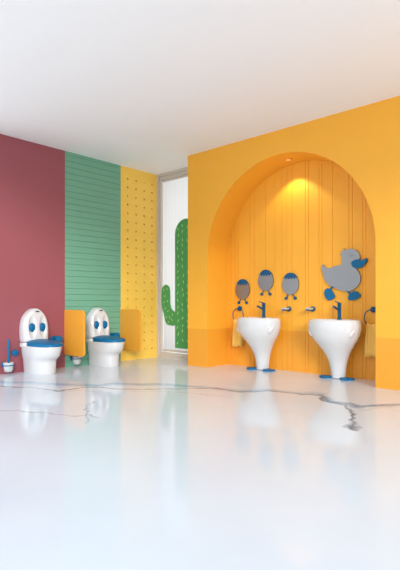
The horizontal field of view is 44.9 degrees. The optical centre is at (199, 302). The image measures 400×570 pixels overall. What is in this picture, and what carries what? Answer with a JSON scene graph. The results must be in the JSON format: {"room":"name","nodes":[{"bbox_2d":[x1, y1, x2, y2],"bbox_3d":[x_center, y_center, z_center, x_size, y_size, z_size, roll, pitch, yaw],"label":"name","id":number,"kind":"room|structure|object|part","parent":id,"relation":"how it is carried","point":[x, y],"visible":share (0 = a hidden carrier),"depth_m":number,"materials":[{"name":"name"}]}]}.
{"room":"public restroom","nodes":[
{"label":"public restroom","id":0,"kind":"room"},
{"bbox_2d":[0,134,156,373],"bbox_3d":[-1.650,-0.610,7.086,0.180,3.000,2.980,0,0,42],"label":"wall","id":1,"kind":"structure","parent":0,"point":[32,175],"depth_m":6.79,"materials":[{"name":"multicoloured paint"}]},
{"bbox_2d":[1,339,13,371],"bbox_3d":[-2.391,0.654,6.029,0.156,0.412,0.137,0,0,42],"label":"toilet brush","id":2,"kind":"object","parent":1,"relation":"attached to","point":[8,366],"visible":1,"depth_m":6.01,"materials":[{"name":"white plastic"}]},
{"bbox_3d":[-2.384,0.619,6.022,0.025,0.342,0.025,0,0,43],"label":"handle","id":3,"kind":"part","parent":2,"relation":"part of","materials":[{"name":"blue plastic"}]},
{"bbox_2d":[3,362,13,371],"bbox_3d":[-2.384,0.800,6.022,0.124,0.120,0.124,0,0,43],"label":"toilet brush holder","id":4,"kind":"object","parent":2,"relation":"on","point":[8,366],"depth_m":5.98,"materials":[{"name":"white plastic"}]},
{"bbox_2d":[12,350,18,355],"bbox_3d":[-2.352,0.635,6.161,0.035,0.080,0.080,0,0,42],"label":"wall hook","id":5,"kind":"object","parent":1,"relation":"attached to","point":[14,352],"visible":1,"depth_m":6.14,"materials":[{"name":"blue plastic"}]},
{"bbox_2d":[50,336,62,341],"bbox_3d":[-1.939,0.495,6.544,0.127,0.104,0.121,0,0,42],"label":"toilet paper holder","id":6,"kind":"object","parent":1,"relation":"attached to","point":[56,338],"visible":0.68,"depth_m":6.52,"materials":[{"name":"blue plastic"}]},
{"bbox_2d":[64,310,84,356],"bbox_3d":[-1.699,0.405,6.552,0.470,0.620,0.024,0,0,42],"label":"panel","id":7,"kind":"object","parent":1,"relation":"attached to","point":[74,320],"visible":1,"depth_m":6.53,"materials":[{"name":"orange plastic"}]},
{"bbox_2d":[70,356,81,364],"bbox_3d":[-1.725,0.654,6.755,0.156,0.412,0.137,0,0,42],"label":"toilet brush","id":8,"kind":"object","parent":1,"relation":"attached to","point":[76,360],"visible":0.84,"depth_m":6.70,"materials":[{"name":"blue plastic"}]},
{"bbox_2d":[110,332,119,336],"bbox_3d":[-1.280,0.495,7.263,0.127,0.104,0.121,0,0,42],"label":"toilet paper holder","id":9,"kind":"object","parent":1,"relation":"attached to","point":[117,334],"visible":0.56,"depth_m":7.24,"materials":[{"name":"blue plastic"}]},
{"bbox_2d":[120,309,140,350],"bbox_3d":[-1.044,0.405,7.267,0.470,0.620,0.024,0,0,42],"label":"panel","id":10,"kind":"object","parent":1,"relation":"attached to","point":[130,319],"visible":0.98,"depth_m":7.23,"materials":[{"name":"orange plastic"}]},
{"bbox_2d":[0,357,399,569],"bbox_3d":[-0.067,0.940,3.554,7.300,0.100,6.350,0,0,42],"label":"floor","id":11,"kind":"structure","parent":0,"point":[154,463],"depth_m":2.54,"materials":[{"name":"white stone"}]},
{"bbox_2d":[19,308,62,374],"bbox_3d":[-1.978,0.479,6.139,0.611,0.822,0.376,0,0,42],"label":"toilet","id":12,"kind":"object","parent":11,"relation":"on","point":[40,354],"visible":1,"depth_m":6.09,"materials":[{"name":"white ceramic"}]},
{"bbox_3d":[-2.140,0.284,6.287,0.166,0.432,0.361,0,0,43],"label":"lid","id":13,"kind":"part","parent":12,"relation":"part of","materials":[{"name":"white ceramic"}]},
{"bbox_3d":[-1.983,0.698,6.144,0.597,0.384,0.372,0,0,43],"label":"bowl","id":14,"kind":"part","parent":12,"relation":"part of","materials":[{"name":"white ceramic"}]},
{"bbox_3d":[-1.932,0.501,6.097,0.488,0.079,0.376,0,0,43],"label":"seat","id":15,"kind":"part","parent":12,"relation":"part of","materials":[{"name":"blue plastic"}]},
{"bbox_2d":[85,308,125,366],"bbox_3d":[-1.306,0.479,6.872,0.611,0.822,0.376,0,0,42],"label":"toilet","id":16,"kind":"object","parent":11,"relation":"on","point":[104,349],"visible":1,"depth_m":6.82,"materials":[{"name":"white ceramic"}]},
{"bbox_3d":[-1.468,0.284,7.020,0.166,0.432,0.361,0,0,43],"label":"lid","id":17,"kind":"part","parent":16,"relation":"part of","materials":[{"name":"white ceramic"}]},
{"bbox_3d":[-1.311,0.698,6.877,0.597,0.384,0.372,0,0,43],"label":"bowl","id":18,"kind":"part","parent":16,"relation":"part of","materials":[{"name":"white ceramic"}]},
{"bbox_3d":[-1.261,0.501,6.830,0.488,0.079,0.376,0,0,43],"label":"seat","id":19,"kind":"part","parent":16,"relation":"part of","materials":[{"name":"blue plastic"}]},
{"bbox_2d":[237,317,280,371],"bbox_3d":[0.771,0.541,6.402,0.644,0.696,0.434,0,0,42],"label":"washbasin","id":20,"kind":"object","parent":11,"relation":"on","point":[260,333],"visible":1,"depth_m":6.27,"materials":[{"name":"white ceramic"}]},
{"bbox_2d":[257,301,264,316],"bbox_3d":[0.815,0.083,6.451,0.056,0.218,0.172,0,0,42],"label":"faucet","id":21,"kind":"object","parent":20,"relation":"on","point":[263,303],"visible":1,"depth_m":6.47,"materials":[{"name":"blue metal"}]},
{"bbox_2d":[308,319,361,380],"bbox_3d":[1.574,0.541,5.667,0.644,0.696,0.434,0,0,42],"label":"washbasin","id":22,"kind":"object","parent":11,"relation":"on","point":[337,338],"visible":1,"depth_m":5.55,"materials":[{"name":"white ceramic"}]},
{"bbox_2d":[333,301,340,318],"bbox_3d":[1.618,0.083,5.715,0.056,0.218,0.172,0,0,42],"label":"faucet","id":23,"kind":"object","parent":22,"relation":"on","point":[338,308],"visible":1,"depth_m":5.74,"materials":[{"name":"blue metal"}]},
{"bbox_2d":[0,0,399,174],"bbox_3d":[0.541,-2.160,4.217,7.300,0.100,4.550,0,0,42],"label":"ceiling","id":24,"kind":"structure","parent":0,"point":[148,86],"depth_m":4.36,"materials":[{"name":"white paint"}]},
{"bbox_2d":[188,96,399,390],"bbox_3d":[2.092,-0.610,5.183,5.718,3.000,0.470,0,0,42],"label":"wall","id":25,"kind":"structure","parent":0,"point":[364,141],"depth_m":5.93,"materials":[{"name":"orange paint"}]},
{"bbox_2d":[157,167,187,359],"bbox_3d":[-0.197,-0.610,7.640,1.214,3.000,0.200,0,0,42],"label":"window","id":26,"kind":"structure","parent":25,"relation":"in","point":[183,171],"depth_m":7.97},
{"bbox_2d":[162,218,187,348],"bbox_3d":[-0.338,-0.301,7.700,0.783,2.042,0.033,0,0,42],"label":"cutout","id":27,"kind":"object","parent":26,"relation":"attached to","point":[178,318],"visible":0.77,"depth_m":7.66},
{"bbox_3d":[-0.506,0.033,7.856,0.325,0.666,0.020,0,0,43],"label":"arm","id":28,"kind":"part","parent":27,"relation":"part of"},
{"bbox_2d":[163,174,187,353],"bbox_3d":[-0.233,-0.620,7.659,0.992,2.830,0.040,0,0,42],"label":"roller blind","id":29,"kind":"object","parent":26,"relation":"attached to","point":[176,188],"visible":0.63,"depth_m":7.85,"materials":[{"name":"white fabric"}]},
{"bbox_2d":[229,160,375,379],"bbox_3d":[1.434,-0.610,6.207,2.718,3.000,0.150,0,0,42],"label":"wall","id":30,"kind":"structure","parent":0,"point":[299,220],"depth_m":6.22,"materials":[{"name":"orange paint"}]},
{"bbox_2d":[232,306,243,318],"bbox_3d":[0.554,0.157,6.869,0.199,0.226,0.062,0,0,42],"label":"towel ring","id":31,"kind":"object","parent":30,"relation":"attached to","point":[239,308],"visible":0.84,"depth_m":6.86,"materials":[{"name":"blue metal"}]},
{"bbox_2d":[232,319,243,346],"bbox_3d":[0.537,0.424,6.850,0.157,0.398,0.066,0,0,42],"label":"hand towel","id":32,"kind":"object","parent":31,"relation":"hanging from","point":[237,339],"visible":0.62,"depth_m":6.84,"materials":[{"name":"yellow fabric"}]},
{"bbox_2d":[235,279,249,303],"bbox_3d":[0.603,-0.161,6.846,0.244,0.352,0.031,0,0,42],"label":"round mirror","id":33,"kind":"object","parent":30,"relation":"attached to","point":[242,289],"visible":1,"depth_m":6.83,"materials":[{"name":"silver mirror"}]},
{"bbox_3d":[0.603,-0.192,6.845,0.244,0.284,0.020,0,0,43],"label":"glass","id":34,"kind":"part","parent":33,"relation":"part of","materials":[{"name":"silver mirror"}]},
{"bbox_2d":[258,270,273,295],"bbox_3d":[0.894,-0.276,6.579,0.244,0.352,0.031,0,0,42],"label":"round mirror","id":35,"kind":"object","parent":30,"relation":"attached to","point":[265,279],"visible":1,"depth_m":6.56,"materials":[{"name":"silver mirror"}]},
{"bbox_3d":[0.894,-0.307,6.578,0.244,0.284,0.020,0,0,43],"label":"glass","id":36,"kind":"part","parent":35,"relation":"part of","materials":[{"name":"silver mirror"}]},
{"bbox_2d":[281,306,290,310],"bbox_3d":[1.119,0.078,6.292,0.069,0.066,0.150,0,0,42],"label":"soap dish","id":37,"kind":"object","parent":30,"relation":"attached to","point":[288,308],"visible":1,"depth_m":6.26,"materials":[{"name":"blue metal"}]},
{"bbox_2d":[282,273,298,299],"bbox_3d":[1.182,-0.219,6.315,0.244,0.352,0.031,0,0,42],"label":"round mirror","id":38,"kind":"object","parent":30,"relation":"attached to","point":[290,284],"visible":1,"depth_m":6.30,"materials":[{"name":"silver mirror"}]},
{"bbox_3d":[1.182,-0.250,6.315,0.244,0.284,0.020,0,0,43],"label":"glass","id":39,"kind":"part","parent":38,"relation":"part of","materials":[{"name":"silver mirror"}]},
{"bbox_2d":[305,306,314,311],"bbox_3d":[1.378,0.076,6.055,0.069,0.066,0.150,0,0,42],"label":"soap dish","id":40,"kind":"object","parent":30,"relation":"attached to","point":[312,309],"visible":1,"depth_m":6.03,"materials":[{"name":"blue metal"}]},
{"bbox_2d":[321,249,367,299],"bbox_3d":[1.728,-0.343,5.811,0.586,0.623,0.036,0,0,42],"label":"mirror","id":41,"kind":"object","parent":30,"relation":"attached to","point":[345,276],"visible":1,"depth_m":5.78,"materials":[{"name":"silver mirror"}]},
{"bbox_2d":[364,307,375,323],"bbox_3d":[1.986,0.155,5.558,0.199,0.226,0.062,0,0,42],"label":"towel ring","id":42,"kind":"object","parent":30,"relation":"attached to","point":[372,309],"visible":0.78,"depth_m":5.56,"materials":[{"name":"blue metal"}]},
{"bbox_2d":[365,323,375,356],"bbox_3d":[1.969,0.424,5.540,0.156,0.398,0.066,0,0,42],"label":"hand towel","id":43,"kind":"object","parent":42,"relation":"hanging from","point":[370,337],"visible":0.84,"depth_m":5.53,"materials":[{"name":"yellow fabric"}]}
]}

